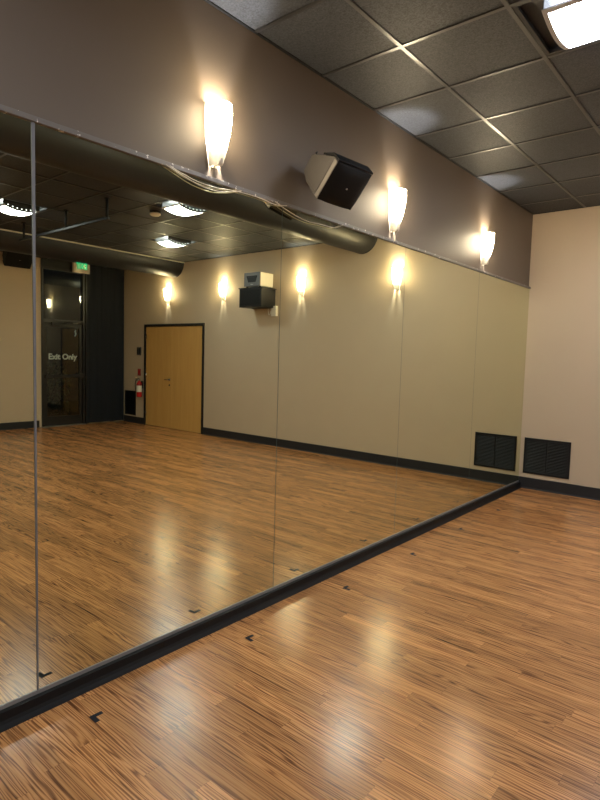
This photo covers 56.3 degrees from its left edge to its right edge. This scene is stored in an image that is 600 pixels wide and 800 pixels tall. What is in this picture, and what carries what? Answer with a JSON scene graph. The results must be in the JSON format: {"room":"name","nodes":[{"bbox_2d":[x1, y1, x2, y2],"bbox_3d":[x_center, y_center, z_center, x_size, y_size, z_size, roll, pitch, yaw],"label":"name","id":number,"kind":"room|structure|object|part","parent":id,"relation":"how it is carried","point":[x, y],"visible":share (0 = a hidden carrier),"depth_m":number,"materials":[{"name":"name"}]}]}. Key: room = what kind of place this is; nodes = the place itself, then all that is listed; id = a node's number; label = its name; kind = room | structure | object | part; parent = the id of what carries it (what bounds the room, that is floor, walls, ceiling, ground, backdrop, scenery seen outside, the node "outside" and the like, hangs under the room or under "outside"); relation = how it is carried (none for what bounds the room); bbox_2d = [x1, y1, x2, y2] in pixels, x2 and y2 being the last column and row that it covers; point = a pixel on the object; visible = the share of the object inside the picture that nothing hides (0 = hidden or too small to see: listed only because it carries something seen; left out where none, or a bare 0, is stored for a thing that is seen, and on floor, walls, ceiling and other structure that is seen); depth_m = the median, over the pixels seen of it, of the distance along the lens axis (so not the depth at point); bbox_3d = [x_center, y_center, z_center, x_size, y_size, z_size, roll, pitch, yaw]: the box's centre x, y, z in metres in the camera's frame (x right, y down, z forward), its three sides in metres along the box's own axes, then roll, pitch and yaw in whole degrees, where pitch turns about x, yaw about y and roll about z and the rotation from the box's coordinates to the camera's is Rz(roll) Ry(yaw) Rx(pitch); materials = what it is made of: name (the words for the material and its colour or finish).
{"room":"exercise studio","nodes":[
{"label":"exercise studio","id":0,"kind":"room"},
{"bbox_2d":[0,0,532,285],"bbox_3d":[-0.639,-0.518,2.936,0.150,3.632,10.412,5,6,40],"label":"wall","id":1,"kind":"structure","parent":0,"point":[137,75],"depth_m":3.02,"materials":[{"name":"brown paint"}]},
{"bbox_2d":[0,111,38,705],"bbox_3d":[-1.571,0.104,1.755,0.010,2.366,1.492,5,6,40],"label":"mirror panel","id":2,"kind":"object","parent":1,"relation":"attached to","point":[18,635],"depth_m":2.27,"materials":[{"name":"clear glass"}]},
{"bbox_3d":[-1.094,0.073,2.318,0.004,2.362,0.013,5,6,40],"label":"joint strip","id":3,"kind":"part","parent":2,"relation":"part of","materials":[{"name":"grey metal"}]},
{"bbox_2d":[35,123,281,688],"bbox_3d":[-0.619,0.043,2.891,0.006,2.366,1.484,5,6,40],"label":"mirror panel","id":4,"kind":"object","parent":1,"relation":"attached to","point":[158,290],"visible":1,"depth_m":2.73,"materials":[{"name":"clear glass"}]},
{"bbox_2d":[166,165,240,191],"bbox_3d":[-0.483,-1.119,2.896,0.010,0.054,0.501,5,6,40],"label":"loose cable","id":5,"kind":"object","parent":1,"relation":"hanging from","point":[166,165],"visible":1,"depth_m":2.86,"materials":[{"name":"white plastic"}]},
{"bbox_2d":[205,100,231,168],"bbox_3d":[-0.409,-1.376,2.917,0.106,0.312,0.139,5,6,40],"label":"wall sconce","id":6,"kind":"object","parent":1,"relation":"attached to","point":[218,113],"visible":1,"depth_m":2.88,"materials":[{"name":"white glass"}]},
{"bbox_2d":[170,166,286,205],"bbox_3d":[-0.357,-1.137,3.050,0.006,0.036,0.861,5,6,40],"label":"loose cable","id":7,"kind":"object","parent":1,"relation":"hanging from","point":[170,166],"visible":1,"depth_m":2.97,"materials":[{"name":"beige plastic"}]},
{"bbox_2d":[0,480,518,709],"bbox_3d":[-0.576,1.218,3.074,0.017,0.016,10.262,5,6,40],"label":"trim","id":8,"kind":"structure","parent":1,"relation":"attached to","point":[63,680],"depth_m":3.08,"materials":[{"name":"black rubber"}]},
{"bbox_2d":[0,482,520,732],"bbox_3d":[-0.561,1.262,3.064,0.058,0.069,10.262,5,6,40],"label":"baseboard","id":9,"kind":"structure","parent":1,"relation":"attached to","point":[18,713],"depth_m":3.04,"materials":[{"name":"black rubber"}]},
{"bbox_2d":[0,104,530,288],"bbox_3d":[-0.507,-1.152,2.889,0.024,0.022,10.262,5,6,40],"label":"trim","id":10,"kind":"structure","parent":1,"relation":"attached to","point":[3,108],"depth_m":2.86,"materials":[{"name":"grey metal"}]},
{"bbox_2d":[276,202,342,227],"bbox_3d":[0.076,-1.154,3.562,0.008,0.059,0.682,5,6,40],"label":"loose cable","id":11,"kind":"object","parent":1,"relation":"hanging from","point":[276,202],"visible":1,"depth_m":3.51,"materials":[{"name":"plastic"}]},
{"bbox_2d":[304,151,372,209],"bbox_3d":[0.192,-1.334,3.419,0.299,0.310,0.422,-2,6,-39],"label":"wall speaker","id":12,"kind":"object","parent":1,"relation":"attached to","point":[335,179],"visible":1,"depth_m":3.30,"materials":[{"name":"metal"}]},
{"bbox_2d":[319,163,370,208],"bbox_3d":[0.267,-1.264,3.330,0.281,0.187,0.168,-2,6,-39],"label":"grille","id":13,"kind":"object","parent":12,"relation":"attached to","point":[341,185],"depth_m":3.29,"materials":[{"name":"metal"}]},
{"bbox_2d":[273,206,405,586],"bbox_3d":[0.338,-0.018,4.030,0.006,2.366,1.484,5,6,40],"label":"mirror panel","id":14,"kind":"object","parent":1,"relation":"attached to","point":[342,288],"visible":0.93,"depth_m":3.91,"materials":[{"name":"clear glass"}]},
{"bbox_2d":[389,188,405,232],"bbox_3d":[0.758,-1.450,4.305,0.106,0.312,0.139,5,6,40],"label":"wall sconce","id":15,"kind":"object","parent":1,"relation":"attached to","point":[397,196],"visible":1,"depth_m":4.27,"materials":[{"name":"white glass"}]},
{"bbox_2d":[394,248,479,533],"bbox_3d":[1.295,-0.079,5.168,0.006,2.366,1.484,5,6,40],"label":"mirror panel","id":16,"kind":"object","parent":1,"relation":"attached to","point":[440,305],"visible":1,"depth_m":5.07,"materials":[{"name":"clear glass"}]},
{"bbox_2d":[481,232,493,265],"bbox_3d":[1.903,-1.523,5.666,0.106,0.312,0.139,5,6,40],"label":"wall sconce","id":17,"kind":"object","parent":1,"relation":"attached to","point":[487,239],"visible":1,"depth_m":5.63,"materials":[{"name":"white glass"}]},
{"bbox_2d":[468,272,529,501],"bbox_3d":[2.264,-0.140,6.321,0.006,2.366,1.523,5,6,40],"label":"mirror panel","id":18,"kind":"object","parent":1,"relation":"attached to","point":[502,314],"visible":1,"depth_m":6.24,"materials":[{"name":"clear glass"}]},
{"bbox_2d":[0,488,599,799],"bbox_3d":[2.719,1.649,0.327,9.187,0.100,10.562,5,6,40],"label":"floor","id":19,"kind":"structure","parent":0,"point":[466,666],"depth_m":2.59,"materials":[{"name":"brown wood"}]},
{"bbox_2d":[89,711,102,722],"bbox_3d":[-0.854,1.341,2.373,0.055,0.001,0.055,6,6,42],"label":"tape mark","id":20,"kind":"object","parent":19,"relation":"on","point":[94,718],"visible":1,"depth_m":2.37,"materials":[{"name":"black plastic"}]},
{"bbox_2d":[245,635,253,640],"bbox_3d":[-0.266,1.303,3.071,0.055,0.001,0.055,6,6,45],"label":"tape mark","id":21,"kind":"object","parent":19,"relation":"on","point":[250,636],"visible":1,"depth_m":3.07,"materials":[{"name":"black plastic"}]},
{"bbox_2d":[204,0,599,214],"bbox_3d":[2.866,-1.864,0.016,9.061,0.306,10.562,5,6,40],"label":"ceiling","id":22,"kind":"structure","parent":0,"point":[468,80],"depth_m":3.55,"materials":[{"name":"grey tile"}]},
{"bbox_2d":[512,0,599,55],"bbox_3d":[1.474,-1.949,2.859,0.585,0.110,0.585,5,6,40],"label":"ceiling light","id":23,"kind":"object","parent":22,"relation":"attached to","point":[557,26],"visible":0.99,"depth_m":2.87,"materials":[{"name":"white plastic"}]},
{"bbox_3d":[1.353,-1.962,2.960,0.004,0.103,0.444,5,6,40],"label":"plate","id":24,"kind":"part","parent":23,"relation":"part of","materials":[{"name":"white plastic"}]},
{"bbox_2d":[519,206,599,487],"bbox_3d":[6.166,-0.419,4.125,9.061,3.632,0.150,5,6,40],"label":"wall","id":25,"kind":"structure","parent":0,"point":[561,395],"depth_m":6.58,"materials":[{"name":"beige paint"}]},
{"bbox_2d":[523,437,570,478],"bbox_3d":[2.972,0.698,6.764,0.534,0.441,0.014,5,6,40],"label":"air vent","id":26,"kind":"object","parent":25,"relation":"in","point":[551,458],"visible":1,"depth_m":6.76,"materials":[{"name":"black metal"}]},
{"bbox_2d":[518,476,599,500],"bbox_3d":[6.055,1.324,4.202,8.713,0.138,0.018,5,6,40],"label":"baseboard","id":27,"kind":"structure","parent":25,"relation":"attached to","point":[586,492],"depth_m":6.67,"materials":[{"name":"grey plastic"}]}
]}

